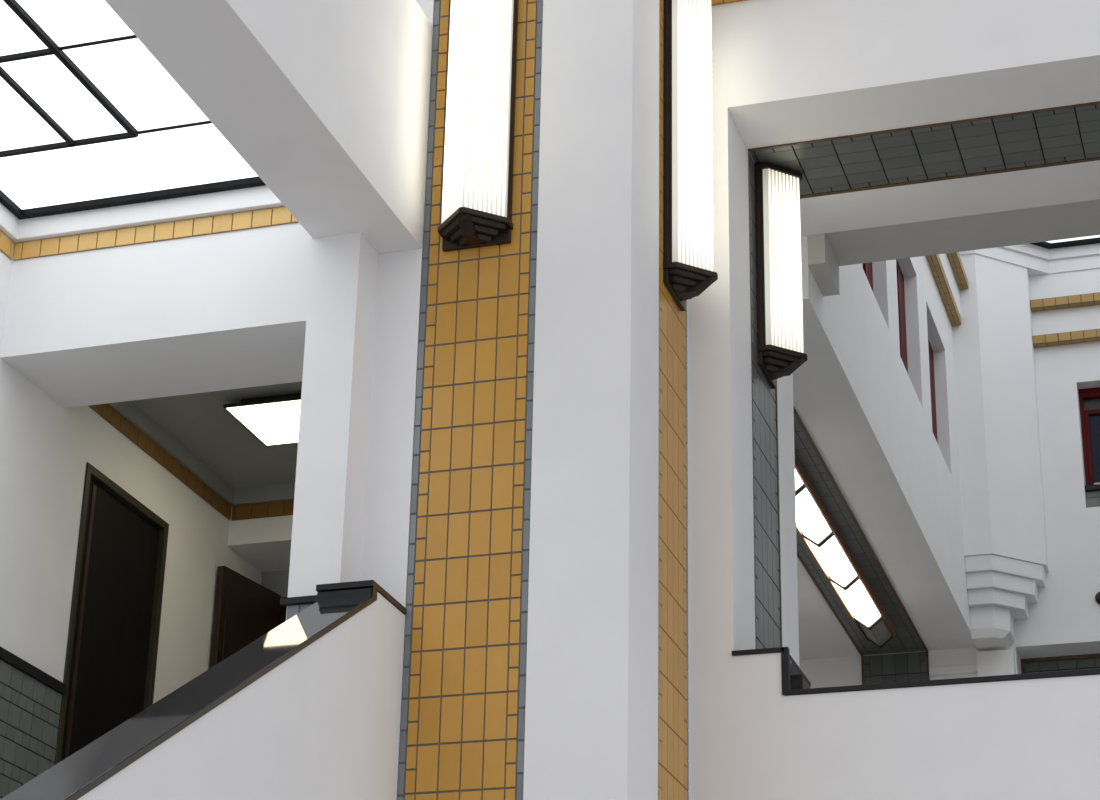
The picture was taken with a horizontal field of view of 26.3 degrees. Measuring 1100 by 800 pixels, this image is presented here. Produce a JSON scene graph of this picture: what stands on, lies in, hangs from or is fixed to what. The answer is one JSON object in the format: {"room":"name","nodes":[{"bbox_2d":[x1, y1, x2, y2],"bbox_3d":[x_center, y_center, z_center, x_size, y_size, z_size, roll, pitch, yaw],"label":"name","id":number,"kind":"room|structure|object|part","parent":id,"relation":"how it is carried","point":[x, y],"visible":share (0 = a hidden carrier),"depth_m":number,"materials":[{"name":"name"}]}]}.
{"room":"stairwell","nodes":[
{"label":"stairwell","id":0,"kind":"room"},
{"bbox_2d":[0,251,261,798],"bbox_3d":[-3.194,2.230,10.611,0.222,7.440,8.300,-6,-25,17],"label":"wall","id":1,"kind":"structure","parent":0,"point":[46,447],"depth_m":12.61,"materials":[{"name":"white paint"}]},
{"bbox_3d":[-2.744,1.348,12.086,0.022,0.052,1.023,-6,-25,17],"label":"rail","id":2,"kind":"part","parent":1,"relation":"part of","materials":[{"name":"black stone"}]},
{"bbox_2d":[54,462,168,764],"bbox_3d":[-2.530,1.621,13.059,0.202,2.335,1.017,-6,-25,17],"label":"door","id":3,"kind":"structure","parent":1,"relation":"in","point":[112,649],"depth_m":13.20,"materials":[{"name":"brown wood"}]},
{"bbox_2d":[0,185,283,242],"bbox_3d":[-2.714,-1.863,10.333,1.734,0.137,4.548,-6,-25,17],"label":"crown molding","id":4,"kind":"structure","parent":1,"relation":"attached to","point":[259,197],"depth_m":12.31,"materials":[{"name":"white paint"}]},
{"bbox_2d":[0,207,297,260],"bbox_3d":[-2.721,-1.750,10.286,1.724,0.102,4.548,-6,-25,17],"label":"frieze","id":5,"kind":"object","parent":1,"relation":"attached to","point":[280,215],"visible":0.94,"depth_m":12.28,"materials":[{"name":"yellow tile"}]},
{"bbox_2d":[209,566,280,668],"bbox_3d":[-1.903,2.189,14.297,0.058,2.295,0.635,-11,-26,26],"label":"door","id":6,"kind":"structure","parent":1,"relation":"in","point":[245,610],"depth_m":14.53,"materials":[{"name":"brown wood"}]},
{"bbox_3d":[-1.881,2.178,14.289,0.008,2.080,0.535,-11,-26,26],"label":"panel","id":7,"kind":"part","parent":6,"relation":"part of","materials":[{"name":"brown wood"}]},
{"bbox_2d":[0,206,378,620],"bbox_3d":[-1.877,2.477,11.112,1.997,7.440,0.722,-6,-25,17],"label":"wall","id":8,"kind":"structure","parent":0,"point":[278,304],"depth_m":12.03,"materials":[{"name":"white paint"}]},
{"bbox_3d":[-1.143,0.947,11.138,0.283,0.030,0.030,-6,-25,17],"label":"rail","id":9,"kind":"part","parent":8,"relation":"part of","materials":[{"name":"black metal"}]},
{"bbox_2d":[131,381,301,487],"bbox_3d":[-1.460,0.153,14.050,1.600,0.140,2.860,-6,-25,17],"label":"ceiling","id":10,"kind":"structure","parent":0,"point":[200,422],"depth_m":14.04,"materials":[{"name":"grey paint"}]},
{"bbox_2d":[223,393,300,445],"bbox_3d":[-1.444,0.089,13.633,0.704,0.075,0.599,-6,-25,17],"label":"ceiling light","id":11,"kind":"object","parent":10,"relation":"attached to","point":[273,420],"visible":0.47,"depth_m":13.56,"materials":[{"name":"white metal"}]},
{"bbox_2d":[77,592,404,799],"bbox_3d":[-1.740,2.275,7.737,0.249,5.126,5.800,-6,-25,17],"label":"wall","id":12,"kind":"structure","parent":0,"point":[323,723],"depth_m":9.96,"materials":[{"name":"white paint"}]},
{"bbox_2d":[0,580,406,799],"bbox_3d":[-1.732,1.436,8.106,0.287,3.360,5.800,-6,-25,17],"label":"coping","id":13,"kind":"object","parent":12,"relation":"on","point":[76,775],"visible":0.93,"depth_m":9.25,"materials":[{"name":"black stone"}]},
{"bbox_2d":[228,501,292,571],"bbox_3d":[-1.173,0.761,14.794,1.600,0.370,0.520,-6,-25,17],"label":"wall","id":14,"kind":"structure","parent":0,"point":[265,543],"depth_m":14.73,"materials":[{"name":"white paint"}]},
{"bbox_2d":[89,403,293,520],"bbox_3d":[-1.576,0.222,13.647,1.594,0.101,2.139,-6,-25,17],"label":"frieze","id":15,"kind":"object","parent":14,"relation":"attached to","point":[279,508],"visible":0.59,"depth_m":14.26,"materials":[{"name":"brown tile"}]},
{"bbox_2d":[108,401,294,505],"bbox_3d":[-1.571,0.126,13.687,1.600,0.104,2.139,-6,-25,17],"label":"crown molding","id":16,"kind":"structure","parent":14,"relation":"attached to","point":[129,410],"depth_m":14.39,"materials":[{"name":"grey paint"}]},
{"bbox_2d":[105,0,431,253],"bbox_3d":[-2.237,-3.099,8.451,0.500,1.340,9.000,-6,-25,17],"label":"beam","id":17,"kind":"structure","parent":0,"point":[326,102],"depth_m":11.18,"materials":[{"name":"white paint"}]},
{"bbox_2d":[0,0,265,219],"bbox_3d":[-2.699,-1.936,10.332,1.688,0.047,4.498,-6,-25,17],"label":"skylight","id":18,"kind":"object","parent":17,"relation":"attached to","point":[90,119],"depth_m":11.62,"materials":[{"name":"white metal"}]},
{"bbox_3d":[-2.903,-1.776,10.740,0.957,0.010,0.902,-6,-25,17],"label":"pane","id":19,"kind":"part","parent":18,"relation":"part of","materials":[{"name":"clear glass"}]},
{"bbox_3d":[-2.811,-1.426,11.539,0.607,0.010,0.802,-6,-25,17],"label":"pane","id":20,"kind":"part","parent":18,"relation":"part of","materials":[{"name":"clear glass"}]},
{"bbox_3d":[-2.351,-1.476,11.402,0.342,0.010,0.802,-6,-25,17],"label":"pane","id":21,"kind":"part","parent":18,"relation":"part of","materials":[{"name":"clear glass"}]},
{"bbox_3d":[-2.115,-1.860,10.505,0.680,0.010,0.902,-6,-25,17],"label":"pane","id":22,"kind":"part","parent":18,"relation":"part of","materials":[{"name":"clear glass"}]},
{"bbox_3d":[-2.106,-1.211,11.999,1.646,0.010,0.575,-6,-25,17],"label":"pane","id":23,"kind":"part","parent":18,"relation":"part of","materials":[{"name":"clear glass"}]},
{"bbox_3d":[-2.699,-1.935,10.331,1.688,0.045,4.498,-6,-25,17],"label":"frame","id":24,"kind":"part","parent":18,"relation":"part of","materials":[{"name":"black metal"}]},
{"bbox_3d":[-1.856,-1.529,11.255,0.680,0.010,0.802,-6,-25,17],"label":"pane","id":25,"kind":"part","parent":18,"relation":"part of","materials":[{"name":"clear glass"}]},
{"bbox_2d":[261,570,288,596],"bbox_3d":[-1.089,2.041,14.611,1.600,2.860,0.200,-6,-25,17],"label":"wall","id":26,"kind":"structure","parent":0,"point":[275,581],"depth_m":15.12,"materials":[{"name":"grey paint"}]},
{"bbox_2d":[279,597,286,624],"bbox_3d":[-1.206,2.283,14.465,1.130,2.295,0.140,-6,-25,17],"label":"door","id":27,"kind":"structure","parent":26,"relation":"in","point":[283,609],"depth_m":14.97,"materials":[{"name":"brown wood"}]},
{"bbox_2d":[361,0,433,799],"bbox_3d":[-0.925,0.896,11.644,0.634,10.800,0.440,-6,-25,17],"label":"wall","id":28,"kind":"structure","parent":0,"point":[395,354],"depth_m":11.70,"materials":[{"name":"white paint"}]},
{"bbox_2d":[397,0,688,799],"bbox_3d":[0.045,0.983,11.793,1.113,10.800,1.353,-6,-25,17],"label":"pillar","id":29,"kind":"structure","parent":0,"point":[545,657],"depth_m":11.47,"materials":[{"name":"white paint"}]},
{"bbox_3d":[-0.391,0.727,11.290,0.620,10.650,0.006,-6,-25,17],"label":"tile panel","id":30,"kind":"part","parent":29,"relation":"part of","materials":[{"name":"tile"}]},
{"bbox_2d":[437,0,517,251],"bbox_3d":[-0.388,-1.677,12.206,0.383,1.870,0.248,-6,-25,17],"label":"wall lamp","id":31,"kind":"object","parent":29,"relation":"attached to","point":[481,86],"visible":1,"depth_m":12.05,"materials":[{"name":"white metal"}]},
{"bbox_3d":[-0.361,-1.678,12.298,0.357,1.775,0.020,-6,-25,17],"label":"rail","id":32,"kind":"part","parent":31,"relation":"part of","materials":[{"name":"brown metal"}]},
{"bbox_3d":[0.614,0.964,11.783,0.006,10.650,0.612,-6,-25,17],"label":"tile panel","id":33,"kind":"part","parent":29,"relation":"part of","materials":[{"name":"tile"}]},
{"bbox_2d":[663,0,717,310],"bbox_3d":[0.782,-1.413,12.756,0.248,1.870,0.383,-6,-25,17],"label":"wall lamp","id":34,"kind":"object","parent":29,"relation":"attached to","point":[688,239],"visible":1,"depth_m":12.61,"materials":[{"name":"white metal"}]},
{"bbox_3d":[0.699,-1.438,12.796,0.020,1.775,0.357,-6,-25,17],"label":"rail","id":35,"kind":"part","parent":34,"relation":"part of","materials":[{"name":"brown metal"}]},
{"bbox_3d":[0.676,-1.401,12.787,0.026,1.870,0.365,-6,-25,17],"label":"plate","id":36,"kind":"part","parent":34,"relation":"part of","materials":[{"name":"brown metal"}]},
{"bbox_3d":[0.786,-1.445,12.769,0.196,1.724,0.341,-6,-25,17],"label":"lamp shade","id":37,"kind":"part","parent":34,"relation":"part of","materials":[{"name":"white glass"}]},
{"bbox_2d":[793,371,942,659],"bbox_3d":[1.614,0.806,17.917,1.628,0.212,7.258,-6,-25,17],"label":"ceiling","id":38,"kind":"structure","parent":0,"point":[826,628],"depth_m":18.99,"materials":[{"name":"white paint"}]},
{"bbox_2d":[795,456,807,493],"bbox_3d":[1.583,0.440,16.623,0.268,0.161,1.045,-6,-25,17],"label":"ceiling lamp","id":39,"kind":"object","parent":38,"relation":"attached to","point":[801,479],"visible":0.12,"depth_m":16.93,"materials":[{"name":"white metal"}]},
{"bbox_3d":[1.583,0.456,16.616,0.228,0.105,1.021,-6,-25,17],"label":"lamp shade","id":40,"kind":"part","parent":39,"relation":"part of","materials":[{"name":"white glass"}]},
{"bbox_3d":[1.736,0.657,17.056,0.251,0.116,0.028,-6,-25,17],"label":"trim","id":41,"kind":"part","parent":39,"relation":"part of","materials":[{"name":"brown metal"}]},
{"bbox_2d":[795,476,835,545],"bbox_3d":[1.897,0.842,17.530,0.268,0.161,1.035,-6,-25,17],"label":"ceiling lamp","id":42,"kind":"object","parent":38,"relation":"attached to","point":[814,523],"visible":0.69,"depth_m":17.57,"materials":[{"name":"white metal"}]},
{"bbox_3d":[1.897,0.857,17.523,0.228,0.105,1.011,-6,-25,17],"label":"lamp shade","id":43,"kind":"part","parent":42,"relation":"part of","materials":[{"name":"white glass"}]},
{"bbox_3d":[2.047,1.056,17.958,0.251,0.116,0.028,-6,-25,17],"label":"trim","id":44,"kind":"part","parent":42,"relation":"part of","materials":[{"name":"brown metal"}]},
{"bbox_2d":[802,525,860,588],"bbox_3d":[2.210,1.243,18.437,0.268,0.161,1.045,-6,-25,17],"label":"ceiling lamp","id":45,"kind":"object","parent":38,"relation":"attached to","point":[835,559],"visible":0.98,"depth_m":18.43,"materials":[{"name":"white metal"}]},
{"bbox_3d":[2.057,1.068,17.986,0.251,0.116,0.028,-6,-25,17],"label":"trim","id":46,"kind":"part","parent":45,"relation":"part of","materials":[{"name":"brown metal"}]},
{"bbox_3d":[2.210,1.258,18.430,0.228,0.105,1.021,-6,-25,17],"label":"lamp shade","id":47,"kind":"part","parent":45,"relation":"part of","materials":[{"name":"white glass"}]},
{"bbox_3d":[2.363,1.459,18.869,0.251,0.116,0.028,-6,-25,17],"label":"trim","id":48,"kind":"part","parent":45,"relation":"part of","materials":[{"name":"brown metal"}]},
{"bbox_2d":[828,570,884,628],"bbox_3d":[2.528,1.649,19.357,0.268,0.161,1.065,-6,-25,17],"label":"ceiling lamp","id":49,"kind":"object","parent":38,"relation":"attached to","point":[859,599],"visible":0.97,"depth_m":19.35,"materials":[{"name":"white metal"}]},
{"bbox_3d":[2.372,1.471,18.897,0.251,0.116,0.028,-6,-25,17],"label":"trim","id":50,"kind":"part","parent":49,"relation":"part of","materials":[{"name":"brown metal"}]},
{"bbox_3d":[2.528,1.665,19.350,0.228,0.105,1.041,-6,-25,17],"label":"lamp shade","id":51,"kind":"part","parent":49,"relation":"part of","materials":[{"name":"white glass"}]},
{"bbox_3d":[2.684,1.869,19.798,0.251,0.116,0.028,-6,-25,17],"label":"trim","id":52,"kind":"part","parent":49,"relation":"part of","materials":[{"name":"brown metal"}]},
{"bbox_2d":[853,610,895,647],"bbox_3d":[2.772,1.961,20.061,0.268,0.161,0.550,-6,-25,17],"label":"ceiling lamp","id":53,"kind":"object","parent":38,"relation":"attached to","point":[883,631],"visible":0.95,"depth_m":20.07,"materials":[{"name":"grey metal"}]},
{"bbox_3d":[2.693,1.882,19.826,0.251,0.116,0.028,-6,-25,17],"label":"trim","id":54,"kind":"part","parent":53,"relation":"part of","materials":[{"name":"brown metal"}]},
{"bbox_3d":[2.772,1.976,20.054,0.228,0.105,0.526,-6,-25,17],"label":"lamp shade","id":55,"kind":"part","parent":53,"relation":"part of","materials":[{"name":"white glass"}]},
{"bbox_3d":[2.849,2.082,20.278,0.251,0.116,0.028,-6,-25,17],"label":"trim","id":56,"kind":"part","parent":53,"relation":"part of","materials":[{"name":"brown metal"}]},
{"bbox_2d":[795,236,974,648],"bbox_3d":[2.574,-1.068,18.414,0.305,4.060,7.258,-6,-25,17],"label":"wall","id":57,"kind":"structure","parent":0,"point":[877,414],"depth_m":17.83,"materials":[{"name":"white paint"}]},
{"bbox_2d":[807,233,839,295],"bbox_3d":[1.531,-0.835,14.776,0.491,0.228,0.462,-6,-25,17],"label":"bracket","id":58,"kind":"object","parent":57,"relation":"attached to","point":[823,263],"visible":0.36,"depth_m":14.59,"materials":[{"name":"grey paint"}]},
{"bbox_2d":[862,262,872,290],"bbox_3d":[2.249,-1.265,17.333,0.060,1.197,1.050,-6,-25,17],"label":"window","id":59,"kind":"structure","parent":57,"relation":"in","point":[867,267],"depth_m":17.58,"materials":[{"name":"paint"}]},
{"bbox_2d":[896,259,907,372],"bbox_3d":[2.716,-0.668,18.683,0.060,1.197,1.055,-6,-25,17],"label":"window","id":60,"kind":"structure","parent":57,"relation":"in","point":[900,278],"depth_m":19.04,"materials":[{"name":"paint"}]},
{"bbox_2d":[928,339,937,442],"bbox_3d":[3.178,-0.077,20.019,0.060,1.197,1.030,-6,-25,17],"label":"window","id":61,"kind":"structure","parent":57,"relation":"in","point":[931,359],"depth_m":20.40,"materials":[{"name":"paint"}]},
{"bbox_2d":[926,254,960,325],"bbox_3d":[2.765,-1.892,18.665,0.085,0.090,6.120,-6,-25,17],"label":"tile band","id":62,"kind":"object","parent":57,"relation":"attached to","point":[934,261],"visible":0.23,"depth_m":20.66,"materials":[{"name":"tile"}]},
{"bbox_2d":[687,0,1099,799],"bbox_3d":[4.036,1.095,11.849,6.465,10.800,1.637,-6,-25,17],"label":"wall","id":63,"kind":"structure","parent":0,"point":[888,112],"depth_m":12.86,"materials":[{"name":"white paint"}]},
{"bbox_2d":[712,0,746,5],"bbox_3d":[3.865,-2.627,12.598,6.453,0.105,0.030,-6,-25,17],"label":"frieze","id":64,"kind":"object","parent":63,"relation":"attached to","point":[714,2],"visible":0.47,"depth_m":13.43,"materials":[{"name":"tile"}]},
{"bbox_3d":[1.208,0.129,13.239,0.006,3.166,0.607,-6,-25,17],"label":"tile panel","id":65,"kind":"part","parent":63,"relation":"part of","materials":[{"name":"black tile"}]},
{"bbox_2d":[754,162,807,388],"bbox_3d":[1.354,-0.735,13.592,0.248,1.287,0.383,-6,-25,17],"label":"wall lamp","id":66,"kind":"object","parent":63,"relation":"attached to","point":[780,348],"visible":1,"depth_m":13.48,"materials":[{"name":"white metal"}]},
{"bbox_3d":[1.270,-0.760,13.632,0.020,1.192,0.357,-6,-25,17],"label":"rail","id":67,"kind":"part","parent":66,"relation":"part of","materials":[{"name":"brown metal"}]},
{"bbox_3d":[1.248,-0.724,13.624,0.026,1.287,0.365,-6,-25,17],"label":"plate","id":68,"kind":"part","parent":66,"relation":"part of","materials":[{"name":"brown metal"}]},
{"bbox_3d":[1.358,-0.767,13.605,0.196,1.141,0.341,-6,-25,17],"label":"lamp shade","id":69,"kind":"part","parent":66,"relation":"part of","materials":[{"name":"white glass"}]},
{"bbox_2d":[732,647,1099,695],"bbox_3d":[3.416,1.252,11.419,5.035,0.250,0.659,-6,-25,17],"label":"coping","id":70,"kind":"object","parent":63,"relation":"on","point":[794,681],"visible":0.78,"depth_m":11.63,"materials":[{"name":"black stone"}]},
{"bbox_3d":[1.333,1.561,12.236,0.006,0.201,0.194,-6,-25,17],"label":"panel","id":71,"kind":"part","parent":70,"relation":"part of","materials":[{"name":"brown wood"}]},
{"bbox_3d":[3.637,-1.583,13.157,5.020,0.006,0.607,-6,-25,17],"label":"tile panel","id":72,"kind":"part","parent":63,"relation":"part of","materials":[{"name":"black tile"}]},
{"bbox_2d":[799,243,1099,687],"bbox_3d":[5.754,2.036,20.326,8.200,8.100,0.412,-6,-25,17],"label":"wall","id":73,"kind":"structure","parent":0,"point":[1065,619],"depth_m":20.98,"materials":[{"name":"white paint"}]},
{"bbox_3d":[3.030,3.970,20.186,0.560,3.732,0.006,-6,-25,17],"label":"tile panel","id":74,"kind":"part","parent":73,"relation":"part of","materials":[{"name":"black tile"}]},
{"bbox_2d":[929,664,977,675],"bbox_3d":[3.555,2.378,20.684,0.433,0.070,0.050,-6,-25,17],"label":"ledge","id":75,"kind":"object","parent":73,"relation":"attached to","point":[959,669],"visible":1,"depth_m":20.66,"materials":[{"name":"white paint"}]},
{"bbox_2d":[976,649,1015,676],"bbox_3d":[3.866,3.935,19.847,0.317,3.760,0.120,-6,-25,17],"label":"pilaster","id":76,"kind":"object","parent":73,"relation":"attached to","point":[995,662],"visible":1,"depth_m":20.50,"materials":[{"name":"white paint"}]},
{"bbox_2d":[965,554,1045,651],"bbox_3d":[3.991,1.760,20.500,0.630,0.695,0.585,-6,-25,17],"label":"corbel","id":77,"kind":"object","parent":73,"relation":"attached to","point":[1001,590],"visible":1,"depth_m":20.41,"materials":[{"name":"white paint"}]},
{"bbox_2d":[952,254,1048,571],"bbox_3d":[3.997,-0.124,21.322,0.761,3.415,0.600,-6,-25,17],"label":"pier","id":78,"kind":"object","parent":77,"relation":"on","point":[1000,461],"visible":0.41,"depth_m":21.02,"materials":[{"name":"white paint"}]},
{"bbox_2d":[959,243,1099,275],"bbox_3d":[5.727,-2.799,18.404,6.167,0.235,6.750,-6,-25,17],"label":"crown molding","id":79,"kind":"structure","parent":73,"relation":"attached to","point":[1035,266],"depth_m":21.84,"materials":[{"name":"white paint"}]},
{"bbox_2d":[1021,653,1099,673],"bbox_3d":[6.019,2.913,20.089,3.840,1.715,0.090,-6,-25,17],"label":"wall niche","id":80,"kind":"object","parent":73,"relation":"attached to","point":[1085,661],"visible":0.21,"depth_m":20.84,"materials":[{"name":"grey tile"}]},
{"bbox_2d":[1029,235,1099,248],"bbox_3d":[5.783,-2.942,18.405,6.032,0.040,6.675,-6,-25,17],"label":"window","id":81,"kind":"structure","parent":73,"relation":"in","point":[1087,240],"depth_m":21.83,"materials":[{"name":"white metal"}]},
{"bbox_3d":[5.792,-2.967,18.373,5.992,0.010,6.605,-6,-25,17],"label":"pane","id":82,"kind":"part","parent":81,"relation":"part of","materials":[{"name":"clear glass"}]},
{"bbox_2d":[1030,292,1099,311],"bbox_3d":[7.057,-1.148,21.013,5.454,0.090,0.085,-6,-25,17],"label":"tile band","id":83,"kind":"object","parent":73,"relation":"attached to","point":[1091,299],"visible":1,"depth_m":21.67,"materials":[{"name":"tile"}]},
{"bbox_2d":[1033,329,1099,347],"bbox_3d":[7.049,-0.814,20.867,5.454,0.090,0.085,-6,-25,17],"label":"tile band","id":84,"kind":"object","parent":73,"relation":"attached to","point":[1093,335],"visible":1,"depth_m":21.53,"materials":[{"name":"tile"}]},
{"bbox_2d":[1078,387,1099,507],"bbox_3d":[5.252,0.408,21.158,0.897,1.220,0.240,-6,-25,17],"label":"window","id":85,"kind":"structure","parent":73,"relation":"in","point":[1089,398],"depth_m":21.37,"materials":[{"name":"paint"}]},
{"bbox_3d":[5.288,0.014,21.423,0.837,0.115,0.010,-6,-25,17],"label":"transom pane","id":86,"kind":"part","parent":85,"relation":"part of","materials":[{"name":"grey glass"}]},
{"bbox_3d":[5.240,0.782,20.985,0.897,0.045,0.220,-6,-25,17],"label":"sill","id":87,"kind":"part","parent":85,"relation":"part of","materials":[{"name":"black stone"}]},
{"bbox_3d":[5.279,0.422,21.245,0.837,0.775,0.060,-6,-25,17],"label":"sash","id":88,"kind":"part","parent":85,"relation":"part of","materials":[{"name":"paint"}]},
{"bbox_3d":[5.281,0.430,21.247,0.757,0.710,0.010,-6,-25,17],"label":"pane","id":89,"kind":"part","parent":85,"relation":"part of","materials":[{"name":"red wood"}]},
{"bbox_2d":[1095,592,1099,603],"bbox_3d":[4.820,1.725,20.535,0.116,0.116,0.050,-6,-25,17],"label":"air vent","id":90,"kind":"object","parent":73,"relation":"in","point":[1097,597],"visible":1,"depth_m":20.53,"materials":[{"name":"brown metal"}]},
{"bbox_2d":[938,253,960,315],"bbox_3d":[2.775,-2.264,18.832,0.085,0.725,6.130,-6,-25,17],"label":"wall","id":91,"kind":"structure","parent":0,"point":[944,259],"depth_m":20.93,"materials":[{"name":"white paint"}]},
{"bbox_2d":[947,252,968,289],"bbox_3d":[2.853,-2.226,18.783,0.085,0.090,6.120,-6,-25,17],"label":"tile band","id":92,"kind":"object","parent":91,"relation":"attached to","point":[954,258],"visible":0.19,"depth_m":21.09,"materials":[{"name":"tile"}]},
{"bbox_2d":[826,199,1099,265],"bbox_3d":[4.369,-2.332,14.487,6.627,2.400,0.519,-6,-25,17],"label":"beam","id":93,"kind":"structure","parent":0,"point":[1076,219],"depth_m":14.56,"materials":[{"name":"grey paint"}]}
]}

